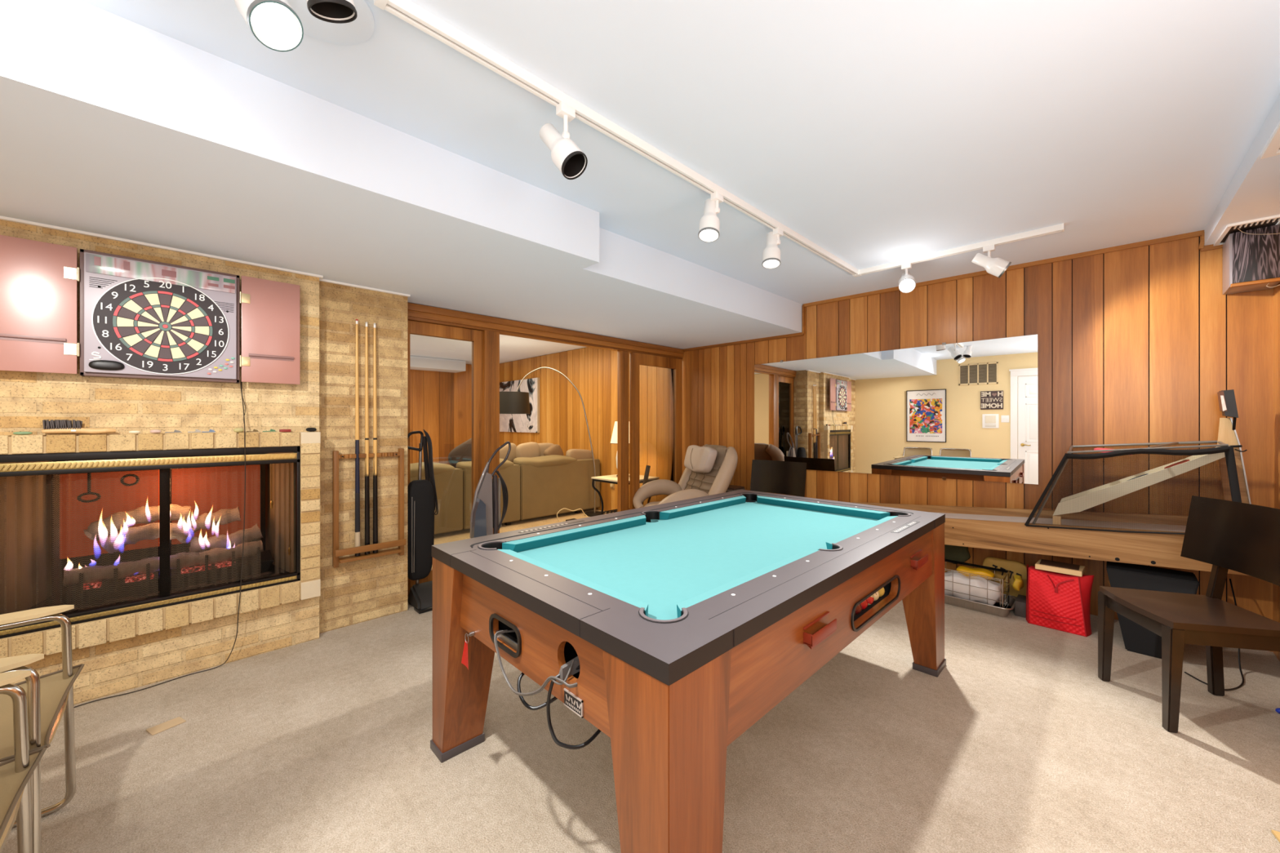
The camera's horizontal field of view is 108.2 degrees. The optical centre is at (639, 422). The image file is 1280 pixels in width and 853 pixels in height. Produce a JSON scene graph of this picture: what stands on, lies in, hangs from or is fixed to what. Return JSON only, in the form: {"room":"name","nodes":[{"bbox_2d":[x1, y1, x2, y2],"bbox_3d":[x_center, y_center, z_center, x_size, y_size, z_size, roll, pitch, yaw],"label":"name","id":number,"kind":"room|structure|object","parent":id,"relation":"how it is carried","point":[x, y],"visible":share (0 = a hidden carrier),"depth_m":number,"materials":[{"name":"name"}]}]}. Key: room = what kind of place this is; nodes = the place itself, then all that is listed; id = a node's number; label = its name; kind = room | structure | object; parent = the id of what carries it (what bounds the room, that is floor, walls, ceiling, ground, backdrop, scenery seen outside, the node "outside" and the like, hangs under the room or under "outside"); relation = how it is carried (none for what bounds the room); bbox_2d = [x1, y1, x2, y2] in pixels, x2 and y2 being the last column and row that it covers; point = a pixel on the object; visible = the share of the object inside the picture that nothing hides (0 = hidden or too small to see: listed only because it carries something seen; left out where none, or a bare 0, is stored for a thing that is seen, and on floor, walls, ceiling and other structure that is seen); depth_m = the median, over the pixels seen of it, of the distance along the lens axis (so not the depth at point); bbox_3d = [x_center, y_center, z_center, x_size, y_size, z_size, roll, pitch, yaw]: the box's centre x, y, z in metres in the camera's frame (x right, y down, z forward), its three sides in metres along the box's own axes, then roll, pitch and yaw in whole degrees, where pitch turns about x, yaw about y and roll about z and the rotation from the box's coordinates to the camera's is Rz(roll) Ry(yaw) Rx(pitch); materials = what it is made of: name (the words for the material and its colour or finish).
{"room":"basement game room","nodes":[
{"label":"basement game room","id":0,"kind":"room"},
{"bbox_2d":[0,219,319,705],"bbox_3d":[-2.606,0.207,2.557,1.294,2.185,0.600,0,0,-44],"label":"wall","id":1,"kind":"structure","parent":0,"point":[123,405],"depth_m":2.35,"materials":[{"name":"brick"}]},
{"bbox_2d":[0,235,299,384],"bbox_3d":[-2.364,-0.502,2.311,1.080,0.575,0.090,0,0,-44],"label":"upper cabinet","id":2,"kind":"object","parent":1,"relation":"attached to","point":[38,280],"visible":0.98,"depth_m":2.08,"materials":[{"name":"pink wood"}]},
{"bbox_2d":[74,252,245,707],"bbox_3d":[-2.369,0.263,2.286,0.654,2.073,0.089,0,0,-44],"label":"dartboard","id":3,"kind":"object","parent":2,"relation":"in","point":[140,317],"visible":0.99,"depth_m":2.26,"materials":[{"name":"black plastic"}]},
{"bbox_2d":[0,445,300,638],"bbox_3d":[-2.571,0.525,2.514,1.103,0.780,0.610,0,0,-44],"label":"gas fireplace","id":4,"kind":"object","parent":1,"relation":"in","point":[47,500],"depth_m":2.36,"materials":[{"name":"black metal"}]},
{"bbox_2d":[0,469,158,614],"bbox_3d":[-2.599,0.547,2.147,0.510,0.635,0.035,0,0,-44],"label":"glass door","id":5,"kind":"structure","parent":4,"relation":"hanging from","point":[144,472],"depth_m":2.15,"materials":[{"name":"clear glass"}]},
{"bbox_2d":[83,504,191,540],"bbox_3d":[-2.702,0.532,2.504,0.397,0.162,0.103,0,0,-44],"label":"log","id":6,"kind":"object","parent":4,"relation":"on","point":[152,510],"visible":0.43,"depth_m":2.47,"materials":[{"name":"wood"}]},
{"bbox_2d":[99,522,195,553],"bbox_3d":[-2.603,0.600,2.459,0.350,0.134,0.103,0,0,-44],"label":"log","id":7,"kind":"object","parent":4,"relation":"on","point":[126,533],"visible":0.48,"depth_m":2.42,"materials":[{"name":"wood"}]},
{"bbox_2d":[62,540,263,586],"bbox_3d":[-2.510,0.748,2.496,0.751,0.101,0.103,0,0,-44],"label":"log","id":8,"kind":"object","parent":4,"relation":"on","point":[260,544],"visible":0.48,"depth_m":2.43,"materials":[{"name":"wood"}]},
{"bbox_2d":[58,550,272,608],"bbox_3d":[-2.537,0.850,2.548,0.818,0.100,0.249,0,0,-44],"label":"tray","id":9,"kind":"object","parent":4,"relation":"on","point":[266,558],"depth_m":2.45,"materials":[{"name":"metal"}]},
{"bbox_2d":[57,571,280,614],"bbox_3d":[-2.455,0.887,2.369,0.985,0.060,0.124,0,0,-44],"label":"rock","id":10,"kind":"object","parent":4,"relation":"in","point":[268,573],"visible":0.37,"depth_m":2.42,"materials":[{"name":"stone"}]},
{"bbox_2d":[186,506,240,533],"bbox_3d":[-2.499,0.569,2.717,0.242,0.132,0.100,0,0,-44],"label":"log","id":11,"kind":"object","parent":4,"relation":"on","point":[237,512],"visible":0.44,"depth_m":2.70,"materials":[{"name":"wood"}]},
{"bbox_2d":[170,464,260,593],"bbox_3d":[-2.258,0.547,2.481,0.355,0.635,0.012,0,0,-44],"label":"glass door","id":12,"kind":"structure","parent":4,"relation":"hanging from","point":[254,465],"depth_m":2.47,"materials":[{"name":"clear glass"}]},
{"bbox_2d":[189,523,263,552],"bbox_3d":[-2.396,0.671,2.693,0.323,0.138,0.100,0,0,-44],"label":"log","id":13,"kind":"object","parent":4,"relation":"on","point":[260,535],"visible":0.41,"depth_m":2.66,"materials":[{"name":"wood"}]},
{"bbox_2d":[274,462,293,573],"bbox_3d":[-2.056,0.547,2.675,0.085,0.635,0.024,0,0,-44],"label":"curtain","id":14,"kind":"object","parent":4,"relation":"hanging from","point":[289,464],"depth_m":2.67,"materials":[{"name":"beige metal"}]},
{"bbox_2d":[0,431,320,658],"bbox_3d":[-2.379,0.541,2.318,1.294,0.976,0.082,0,0,-44],"label":"fireplace surround","id":15,"kind":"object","parent":1,"relation":"attached to","point":[94,633],"depth_m":2.34,"materials":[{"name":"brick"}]},
{"bbox_2d":[13,431,32,435],"bbox_3d":[-2.682,0.045,2.014,0.050,0.014,0.024,0,0,-44],"label":"smooth stone","id":16,"kind":"object","parent":15,"relation":"on","point":[15,433],"visible":1,"depth_m":2.01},
{"bbox_2d":[41,419,116,434],"bbox_3d":[-2.566,0.019,2.126,0.219,0.066,0.030,0,0,-44],"label":"brush","id":17,"kind":"object","parent":15,"relation":"on","point":[55,426],"visible":1,"depth_m":2.10,"materials":[{"name":"brown wood"}]},
{"bbox_2d":[0,215,410,297],"bbox_3d":[-2.436,-0.881,2.352,2.410,0.016,0.110,0,0,-44],"label":"trim","id":18,"kind":"structure","parent":1,"relation":"attached to","point":[2,218],"depth_m":2.37,"materials":[{"name":"brown wood"}]},
{"bbox_2d":[319,280,407,633],"bbox_3d":[-2.582,0.207,2.492,2.398,2.185,0.326,0,0,-44],"label":"wall","id":19,"kind":"structure","parent":0,"point":[359,591],"depth_m":3.02,"materials":[{"name":"brick"}]},
{"bbox_2d":[332,448,405,568],"bbox_3d":[-1.753,0.537,3.016,0.405,0.725,0.086,0,0,-44],"label":"cue rack","id":20,"kind":"object","parent":19,"relation":"attached to","point":[336,553],"visible":1,"depth_m":2.96,"materials":[{"name":"brown wood"}]},
{"bbox_2d":[355,319,359,556],"bbox_3d":[-1.812,0.094,2.973,0.031,1.518,0.039,0,0,-44],"label":"pool cue","id":21,"kind":"object","parent":20,"relation":"on","point":[357,392],"visible":0.87,"depth_m":2.97,"materials":[{"name":"brown wood"}]},
{"bbox_2d":[364,321,369,555],"bbox_3d":[-1.773,0.099,3.011,0.031,1.508,0.039,0,0,-44],"label":"pool cue","id":22,"kind":"object","parent":20,"relation":"on","point":[366,411],"visible":1,"depth_m":3.01,"materials":[{"name":"brown wood"}]},
{"bbox_2d":[338,547,401,563],"bbox_3d":[-1.753,0.863,3.016,0.355,0.015,0.083,0,0,-44],"label":"shelf","id":23,"kind":"object","parent":20,"relation":"attached to","point":[346,559],"depth_m":3.00,"materials":[{"name":"brown wood"}]},
{"bbox_2d":[373,323,377,553],"bbox_3d":[-1.739,0.099,3.045,0.031,1.508,0.039,0,0,-44],"label":"pool cue","id":24,"kind":"object","parent":20,"relation":"on","point":[375,408],"visible":1,"depth_m":3.04,"materials":[{"name":"brown wood"}]},
{"bbox_2d":[407,320,483,596],"bbox_3d":[-1.548,0.265,3.631,0.660,2.050,0.045,0,0,-44],"label":"door","id":25,"kind":"structure","parent":19,"relation":"in","point":[476,337],"depth_m":3.79,"materials":[{"name":"brown wood"}]},
{"bbox_2d":[407,302,684,359],"bbox_3d":[-0.640,-0.825,4.506,3.190,0.120,0.105,0,0,-44],"label":"trim","id":26,"kind":"structure","parent":19,"relation":"attached to","point":[416,313],"depth_m":4.12,"materials":[{"name":"brown wood"}]},
{"bbox_2d":[0,0,802,349],"bbox_3d":[-0.916,-1.032,3.151,5.740,0.295,1.815,0,0,-44],"label":"ceiling","id":27,"kind":"structure","parent":0,"point":[112,125],"depth_m":1.89,"materials":[{"name":"paint"}]},
{"bbox_2d":[409,364,471,465],"bbox_3d":[-5.265,0.070,7.434,5.980,2.460,0.090,0,0,-44],"label":"wall","id":28,"kind":"structure","parent":0,"point":[441,402],"depth_m":8.80,"materials":[{"name":"brown wood"}]},
{"bbox_2d":[0,508,1279,852],"bbox_3d":[-1.795,1.360,4.191,6.200,0.120,10.100,0,0,-44],"label":"floor","id":29,"kind":"structure","parent":0,"point":[1019,744],"depth_m":1.79,"materials":[{"name":"beige carpet"}]},
{"bbox_2d":[0,670,46,852],"bbox_3d":[-1.573,0.874,0.748,0.689,0.851,0.568,0,0,-44],"label":"armchair","id":30,"kind":"object","parent":29,"relation":"on","point":[15,773],"visible":1,"depth_m":1.13,"materials":[{"name":"beige metal"}]},
{"bbox_2d":[0,604,84,852],"bbox_3d":[-1.968,0.874,1.159,0.689,0.851,0.568,0,0,-44],"label":"armchair","id":31,"kind":"object","parent":29,"relation":"on","point":[50,696],"visible":0.87,"depth_m":1.44,"materials":[{"name":"beige metal"}]},
{"bbox_2d":[146,716,186,735],"bbox_3d":[-2.030,1.298,1.986,0.072,0.003,0.105,0,0,29],"label":"tape strip","id":32,"kind":"object","parent":29,"relation":"on","point":[153,731],"visible":1,"depth_m":1.98,"materials":[{"name":"paper"}]},
{"bbox_2d":[407,429,438,613],"bbox_3d":[-1.521,0.674,3.326,0.280,1.251,0.291,0,0,-44],"label":"vacuum","id":33,"kind":"object","parent":29,"relation":"on","point":[422,499],"visible":0.9,"depth_m":3.30,"materials":[{"name":"plastic"}]},
{"bbox_2d":[470,441,511,537],"bbox_3d":[-1.156,0.725,3.613,0.363,1.150,0.280,0,0,-44],"label":"vacuum cleaner","id":34,"kind":"object","parent":29,"relation":"on","point":[486,519],"visible":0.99,"depth_m":3.61,"materials":[{"name":"black plastic"}]},
{"bbox_2d":[482,330,499,533],"bbox_3d":[-1.266,0.268,3.906,0.133,2.065,0.088,0,0,-44],"label":"trim","id":35,"kind":"structure","parent":29,"relation":"on","point":[491,339],"depth_m":3.87,"materials":[{"name":"brown wood"}]},
{"bbox_2d":[409,454,599,534],"bbox_3d":[-2.182,0.874,5.994,3.470,0.852,1.041,0,0,-44],"label":"sectional sofa","id":36,"kind":"object","parent":29,"relation":"on","point":[538,486],"visible":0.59,"depth_m":5.98,"materials":[{"name":"fabric"}]},
{"bbox_2d":[409,462,455,477],"bbox_3d":[-2.531,0.535,5.122,0.950,0.173,0.282,0,0,-44],"label":"cushion","id":37,"kind":"object","parent":36,"relation":"on","point":[440,470],"depth_m":5.21,"materials":[{"name":"fabric"}]},
{"bbox_2d":[448,438,471,467],"bbox_3d":[-2.114,0.418,5.838,0.585,0.512,0.120,0,0,-44],"label":"throw pillow","id":38,"kind":"object","parent":36,"relation":"on","point":[463,452],"visible":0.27,"depth_m":5.69,"materials":[{"name":"fabric"}]},
{"bbox_2d":[456,457,513,470],"bbox_3d":[-1.906,0.535,5.734,0.700,0.172,0.283,0,0,-44],"label":"cushion","id":39,"kind":"object","parent":36,"relation":"on","point":[464,465],"depth_m":5.63,"materials":[{"name":"fabric"}]},
{"bbox_2d":[499,443,516,462],"bbox_3d":[-1.866,0.443,6.501,0.339,0.312,0.120,0,0,-44],"label":"throw pillow","id":40,"kind":"object","parent":36,"relation":"on","point":[503,451],"visible":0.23,"depth_m":6.46,"materials":[{"name":"fabric"}]},
{"bbox_2d":[515,442,540,457],"bbox_3d":[-1.562,0.418,6.476,0.347,0.292,0.120,0,0,-44],"label":"throw pillow","id":41,"kind":"object","parent":36,"relation":"on","point":[527,449],"visible":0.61,"depth_m":6.41,"materials":[{"name":"fabric"}]},
{"bbox_2d":[513,454,577,467],"bbox_3d":[-1.281,0.535,6.346,0.950,0.173,0.282,0,0,-44],"label":"cushion","id":42,"kind":"object","parent":36,"relation":"on","point":[552,460],"depth_m":6.24,"materials":[{"name":"fabric"}]},
{"bbox_2d":[537,443,553,456],"bbox_3d":[-1.398,0.436,6.749,0.380,0.280,0.120,0,0,-44],"label":"throw pillow","id":43,"kind":"object","parent":36,"relation":"on","point":[543,446],"visible":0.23,"depth_m":6.68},
{"bbox_2d":[543,444,564,455],"bbox_3d":[-1.222,0.447,6.571,0.289,0.280,0.120,0,0,-44],"label":"throw pillow","id":44,"kind":"object","parent":36,"relation":"on","point":[555,449],"visible":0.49,"depth_m":6.52,"materials":[{"name":"fabric"}]},
{"bbox_2d":[565,448,592,459],"bbox_3d":[-0.894,0.493,6.893,0.458,0.213,0.120,0,0,-44],"label":"throw pillow","id":45,"kind":"object","parent":36,"relation":"on","point":[578,454],"visible":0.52,"depth_m":6.82,"materials":[{"name":"fabric"}]},
{"bbox_2d":[499,366,604,516],"bbox_3d":[-1.291,0.254,6.521,1.568,2.092,0.500,0,0,7],"label":"arc floor lamp","id":46,"kind":"object","parent":29,"relation":"on","point":[510,402],"visible":0.91,"depth_m":6.43,"materials":[{"name":"metal"}]},
{"bbox_2d":[617,350,628,511],"bbox_3d":[-0.180,0.268,4.964,0.120,2.065,0.055,0,0,-44],"label":"trim","id":47,"kind":"structure","parent":29,"relation":"on","point":[622,356],"depth_m":4.93,"materials":[{"name":"brown wood"}]},
{"bbox_2d":[591,473,659,515],"bbox_3d":[-0.183,0.988,5.790,0.600,0.617,0.610,0,0,-44],"label":"end table","id":48,"kind":"object","parent":29,"relation":"on","point":[608,478],"visible":0.34,"depth_m":5.77,"materials":[{"name":"stone"}]},
{"bbox_2d":[602,508,629,513],"bbox_3d":[-0.187,1.145,5.793,0.410,0.061,0.430,0,0,-44],"label":"shelf","id":49,"kind":"object","parent":48,"relation":"attached to","point":[614,510],"depth_m":5.83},
{"bbox_2d":[610,421,629,476],"bbox_3d":[-0.221,0.329,5.872,0.319,0.703,0.319,0,0,-44],"label":"table lamp","id":50,"kind":"object","parent":48,"relation":"on","point":[614,437],"visible":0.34,"depth_m":5.79,"materials":[{"name":"fabric"}]},
{"bbox_2d":[642,465,650,504],"bbox_3d":[-0.016,0.900,5.394,0.244,0.810,0.170,0,0,-44],"label":"folding stand","id":51,"kind":"object","parent":29,"relation":"on","point":[647,467],"visible":0.18,"depth_m":5.39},
{"bbox_2d":[632,444,737,508],"bbox_3d":[0.451,0.767,4.786,0.901,1.056,0.958,0,0,-17],"label":"recliner armchair","id":52,"kind":"object","parent":29,"relation":"on","point":[709,469],"visible":0.74,"depth_m":4.67,"materials":[{"name":"beige leather"}]},
{"bbox_2d":[684,444,717,472],"bbox_3d":[0.621,0.379,4.839,0.173,0.281,0.585,0,0,-17],"label":"cushion","id":53,"kind":"object","parent":52,"relation":"on","point":[698,459],"depth_m":4.67,"materials":[{"name":"leather"}]},
{"bbox_2d":[684,444,728,493],"bbox_3d":[0.646,0.560,4.847,0.322,0.620,0.670,0,0,-17],"label":"cushion","id":54,"kind":"object","parent":52,"relation":"on","point":[703,464],"depth_m":4.69,"materials":[{"name":"beige leather"}]},
{"bbox_2d":[430,489,946,852],"bbox_3d":[0.408,0.893,2.163,2.218,0.814,1.298,0,0,-44],"label":"pool table","id":55,"kind":"object","parent":29,"relation":"on","point":[686,622],"visible":1,"depth_m":1.47,"materials":[{"name":"brown wood"}]},
{"bbox_2d":[461,631,474,669],"bbox_3d":[-0.616,0.810,1.663,0.027,0.124,0.058,0,0,-44],"label":"tag","id":56,"kind":"object","parent":55,"relation":"hanging from","point":[464,660],"visible":1,"depth_m":1.66,"materials":[{"name":"fabric"}]},
{"bbox_2d":[493,629,601,749],"bbox_3d":[-0.262,0.765,1.416,0.200,0.230,0.427,0,0,-44],"label":"power cable","id":57,"kind":"object","parent":55,"relation":"hanging from","point":[572,667],"visible":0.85,"depth_m":1.28,"materials":[{"name":"black plastic"}]},
{"bbox_2d":[497,549,648,616],"bbox_3d":[-0.259,0.512,1.523,0.045,0.042,0.828,0,0,-44],"label":"cushion","id":58,"kind":"object","parent":55,"relation":"on","point":[630,602],"depth_m":1.43,"materials":[{"name":"teal fabric"}]},
{"bbox_2d":[502,515,645,552],"bbox_3d":[-0.253,0.512,2.167,0.824,0.042,0.045,0,0,-44],"label":"cushion","id":59,"kind":"object","parent":55,"relation":"on","point":[544,540],"depth_m":2.10,"materials":[{"name":"teal fabric"}]},
{"bbox_2d":[659,495,746,519],"bbox_3d":[0.418,0.512,2.825,0.824,0.042,0.045,0,0,-44],"label":"cushion","id":60,"kind":"object","parent":55,"relation":"on","point":[674,513],"depth_m":2.76,"materials":[{"name":"teal fabric"}]},
{"bbox_2d":[756,495,889,519],"bbox_3d":[1.062,0.512,2.816,0.045,0.042,0.828,0,0,-44],"label":"cushion","id":61,"kind":"object","parent":55,"relation":"on","point":[847,511],"depth_m":2.76,"materials":[{"name":"teal fabric"}]},
{"bbox_2d":[855,604,862,614],"bbox_3d":[0.824,0.709,1.787,0.057,0.057,0.057,0,0,-44],"label":"ball","id":62,"kind":"object","parent":55,"relation":"in","point":[859,608],"visible":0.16,"depth_m":1.76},
{"bbox_2d":[826,515,897,549],"bbox_3d":[1.057,0.512,2.172,0.824,0.042,0.045,0,0,-44],"label":"cushion","id":63,"kind":"object","parent":55,"relation":"on","point":[831,544],"depth_m":2.08,"materials":[{"name":"teal fabric"}]},
{"bbox_2d":[853,582,891,621],"bbox_3d":[0.854,0.688,1.865,0.558,0.112,0.130,0,0,-44],"label":"tray","id":64,"kind":"object","parent":55,"relation":"on","point":[864,613],"depth_m":1.87,"materials":[{"name":"wood"}]},
{"bbox_2d":[750,459,806,497],"bbox_3d":[1.193,0.832,4.250,0.545,0.938,0.512,0,0,43],"label":"dining chair","id":65,"kind":"object","parent":29,"relation":"on","point":[786,477],"visible":0.55,"depth_m":4.39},
{"bbox_2d":[944,594,1016,617],"bbox_3d":[2.371,1.264,3.349,0.335,0.071,0.542,0,0,-44],"label":"foil tray","id":66,"kind":"object","parent":29,"relation":"on","point":[968,604],"visible":0.38,"depth_m":3.21,"materials":[{"name":"metal"}]},
{"bbox_2d":[944,559,1009,608],"bbox_3d":[2.367,1.167,3.350,0.274,0.245,0.449,0,0,-44],"label":"wire basket","id":67,"kind":"object","parent":66,"relation":"in","point":[1006,571],"visible":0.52,"depth_m":3.28,"materials":[{"name":"silver metal"}]},
{"bbox_2d":[944,544,970,564],"bbox_3d":[2.403,1.000,3.585,0.071,0.171,0.251,0,0,-44],"label":"canvas bag","id":68,"kind":"object","parent":67,"relation":"on","point":[959,553],"visible":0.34,"depth_m":3.53,"materials":[{"name":"fabric"}]},
{"bbox_2d":[944,569,1004,605],"bbox_3d":[2.358,1.184,3.337,0.202,0.196,0.414,0,0,-44],"label":"plastic bag","id":69,"kind":"object","parent":67,"relation":"in","point":[976,581],"visible":0.65,"depth_m":3.25,"materials":[{"name":"plastic"}]},
{"bbox_2d":[955,565,995,579],"bbox_3d":[2.425,1.086,3.354,0.104,0.067,0.224,0,0,-44],"label":"plastic bag","id":70,"kind":"object","parent":67,"relation":"in","point":[981,571],"visible":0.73,"depth_m":3.33,"materials":[{"name":"plastic"}]},
{"bbox_2d":[1012,574,1023,591],"bbox_3d":[2.589,1.095,3.171,0.145,0.096,0.055,0,0,-44],"label":"plastic bag","id":71,"kind":"object","parent":67,"relation":"in","point":[1018,584],"visible":1,"depth_m":3.13,"materials":[{"name":"plastic"}]},
{"bbox_2d":[982,556,1026,597],"bbox_3d":[2.634,1.120,3.342,0.063,0.272,0.287,0,0,-44],"label":"sack","id":72,"kind":"object","parent":29,"relation":"on","point":[1015,567],"visible":0.59,"depth_m":3.31,"materials":[{"name":"fabric"}]},
{"bbox_2d":[1014,594,1026,617],"bbox_3d":[2.607,1.250,3.162,0.170,0.100,0.060,0,0,-44],"label":"storage box","id":73,"kind":"object","parent":29,"relation":"on","point":[1020,601],"visible":0.73,"depth_m":3.11,"materials":[{"name":"plastic"}]},
{"bbox_2d":[852,389,1251,690],"bbox_3d":[2.446,0.559,3.124,0.689,1.486,2.214,0,0,-44],"label":"game","id":74,"kind":"object","parent":29,"relation":"on","point":[1066,531],"visible":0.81,"depth_m":2.81,"materials":[{"name":"brown wood"}]},
{"bbox_2d":[1026,564,1093,636],"bbox_3d":[2.677,1.122,2.964,0.188,0.364,0.325,0,0,-44],"label":"bag","id":75,"kind":"object","parent":29,"relation":"on","point":[1060,602],"visible":0.99,"depth_m":2.91,"materials":[{"name":"red"}]},
{"bbox_2d":[1035,559,1084,576],"bbox_3d":[2.703,0.930,2.982,0.165,0.035,0.230,0,0,-44],"label":"wooden tray","id":76,"kind":"object","parent":75,"relation":"on","point":[1045,565],"visible":1,"depth_m":2.95,"materials":[{"name":"brown wood"}]},
{"bbox_2d":[1106,560,1199,658],"bbox_3d":[2.966,1.085,2.695,0.347,0.430,0.358,0,0,-44],"label":"waste bin","id":77,"kind":"object","parent":29,"relation":"on","point":[1137,638],"visible":0.58,"depth_m":2.65,"materials":[{"name":"plastic"}]},
{"bbox_2d":[1097,495,1279,733],"bbox_3d":[2.515,0.832,2.088,0.512,0.938,0.545,0,0,16],"label":"dining chair","id":78,"kind":"object","parent":29,"relation":"on","point":[1243,538],"visible":1,"depth_m":2.07,"materials":[{"name":"wood"}]},
{"bbox_2d":[1271,829,1279,842],"bbox_3d":[1.962,1.294,1.318,0.102,0.009,0.297,0,0,34],"label":"floor vent","id":79,"kind":"object","parent":29,"relation":"in","point":[1276,833],"visible":1,"depth_m":1.45,"materials":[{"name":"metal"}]},
{"bbox_3d":[0.964,1.018,4.905,0.240,0.565,0.260,0,0,-44],"label":"table","id":80,"kind":"object","parent":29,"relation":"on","visible":0},
{"bbox_3d":[0.957,0.724,4.905,0.210,0.020,0.240,0,0,-44],"label":"magazine","id":81,"kind":"object","parent":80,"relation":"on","visible":0},
{"bbox_2d":[726,488,745,491],"bbox_3d":[0.955,0.703,4.902,0.204,0.020,0.230,0,0,-44],"label":"magazine","id":82,"kind":"object","parent":81,"relation":"on","point":[743,488],"visible":0.24,"depth_m":4.79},
{"bbox_2d":[727,484,744,489],"bbox_3d":[0.954,0.682,4.899,0.198,0.020,0.220,0,0,-44],"label":"magazine","id":83,"kind":"object","parent":82,"relation":"on","point":[731,486],"visible":0.51,"depth_m":4.85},
{"bbox_2d":[80,0,1279,364],"bbox_3d":[-1.795,-1.235,4.191,6.200,0.150,10.100,0,0,-44],"label":"ceiling","id":84,"kind":"structure","parent":0,"point":[877,132],"depth_m":1.71,"materials":[{"name":"paint"}]},
{"bbox_2d":[234,0,374,52],"bbox_3d":[-0.845,-1.051,1.232,0.469,0.272,0.372,0,0,30],"label":"spotlight","id":85,"kind":"object","parent":84,"relation":"attached to","point":[274,24],"depth_m":1.16,"materials":[{"name":"metal"}]},
{"bbox_2d":[409,355,466,373],"bbox_3d":[-5.229,-1.065,7.091,5.050,0.190,0.450,0,0,-44],"label":"ceiling beam","id":86,"kind":"structure","parent":84,"relation":"attached to","point":[423,363],"depth_m":8.37,"materials":[{"name":"paint"}]},
{"bbox_2d":[373,0,1064,277],"bbox_3d":[0.889,-1.141,1.987,3.330,0.037,1.195,0,0,-44],"label":"track","id":87,"kind":"object","parent":84,"relation":"attached to","point":[407,11],"visible":1,"depth_m":1.80,"materials":[{"name":"white metal"}]},
{"bbox_2d":[539,102,587,179],"bbox_3d":[-0.273,-1.001,1.660,0.180,0.256,0.109,0,0,28],"label":"track spotlight","id":88,"kind":"object","parent":87,"relation":"attached to","point":[566,156],"visible":1,"depth_m":1.64,"materials":[{"name":"metal"}]},
{"bbox_2d":[697,191,723,242],"bbox_3d":[0.344,-1.018,2.288,0.123,0.223,0.110,0,0,-44],"label":"track spotlight","id":89,"kind":"object","parent":87,"relation":"attached to","point":[709,223],"visible":1,"depth_m":2.28,"materials":[{"name":"metal"}]},
{"bbox_2d":[762,227,783,268],"bbox_3d":[0.768,-1.021,2.705,0.117,0.216,0.109,0,0,-44],"label":"track spotlight","id":90,"kind":"object","parent":87,"relation":"attached to","point":[771,253],"visible":1,"depth_m":2.69,"materials":[{"name":"metal"}]},
{"bbox_2d":[898,262,915,293],"bbox_3d":[1.899,-1.022,3.298,0.105,0.214,0.200,0,0,28],"label":"track spotlight","id":91,"kind":"object","parent":87,"relation":"attached to","point":[907,283],"visible":1,"depth_m":3.27,"materials":[{"name":"metal"}]},
{"bbox_2d":[971,244,1011,278],"bbox_3d":[2.238,-1.024,2.955,0.204,0.211,0.105,0,0,27],"label":"track spotlight","id":92,"kind":"object","parent":87,"relation":"attached to","point":[997,266],"visible":1,"depth_m":2.93,"materials":[{"name":"metal"}]},
{"bbox_2d":[499,235,1272,651],"bbox_3d":[0.221,0.070,6.130,9.769,2.460,0.350,0,0,44],"label":"wall","id":93,"kind":"structure","parent":0,"point":[1138,344],"depth_m":3.24,"materials":[{"name":"brown wood"}]},
{"bbox_2d":[499,377,539,432],"bbox_3d":[-2.262,-0.304,8.568,0.042,0.958,1.432,0,0,-44],"label":"abstract painting","id":94,"kind":"object","parent":93,"relation":"attached to","point":[520,423],"visible":0.75,"depth_m":8.36,"materials":[{"name":"paint"}]},
{"bbox_2d":[629,351,682,509],"bbox_3d":[0.197,0.265,5.291,0.825,2.050,0.045,0,0,-44],"label":"door","id":95,"kind":"structure","parent":93,"relation":"in","point":[673,366],"depth_m":5.36,"materials":[{"name":"brown wood"}]},
{"bbox_2d":[754,334,1038,484],"bbox_3d":[2.034,-0.087,4.117,2.285,1.111,0.012,0,0,44],"label":"wall mirror","id":96,"kind":"object","parent":93,"relation":"attached to","point":[964,411],"visible":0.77,"depth_m":3.88,"materials":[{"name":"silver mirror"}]},
{"bbox_2d":[683,230,1222,351],"bbox_3d":[2.044,-1.008,4.108,4.272,0.305,0.031,0,0,44],"label":"trim","id":97,"kind":"structure","parent":93,"relation":"attached to","point":[1197,233],"depth_m":3.41,"materials":[{"name":"brown wood"}]},
{"bbox_2d":[1222,224,1279,294],"bbox_3d":[3.409,-0.890,2.582,0.286,0.343,0.177,0,0,-44],"label":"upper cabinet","id":98,"kind":"object","parent":93,"relation":"attached to","point":[1251,257],"visible":1,"depth_m":2.52,"materials":[{"name":"wood"}]},
{"bbox_2d":[1204,93,1279,245],"bbox_3d":[1.514,-1.123,0.691,5.770,0.115,0.368,0,0,-44],"label":"ceiling","id":99,"kind":"structure","parent":0,"point":[1253,193],"depth_m":2.14,"materials":[{"name":"paint"}]},
{"bbox_2d":[1213,214,1279,245],"bbox_3d":[3.360,-1.059,2.561,0.385,0.012,0.207,0,0,-44],"label":"ceiling vent","id":100,"kind":"object","parent":99,"relation":"in","point":[1275,220],"visible":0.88,"depth_m":2.49,"materials":[{"name":"white metal"}]},
{"bbox_2d":[1260,124,1279,159],"bbox_3d":[2.388,-1.059,1.613,0.470,0.012,0.213,0,0,-44],"label":"ceiling vent","id":101,"kind":"object","parent":99,"relation":"in","point":[1272,149],"visible":1,"depth_m":1.77,"materials":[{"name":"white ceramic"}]},
{"bbox_2d":[1272,282,1279,661],"bbox_3d":[1.582,0.070,0.600,5.860,2.460,0.090,0,0,-44],"label":"wall","id":102,"kind":"structure","parent":0,"point":[1276,291],"depth_m":2.57,"materials":[{"name":"brown wood"}]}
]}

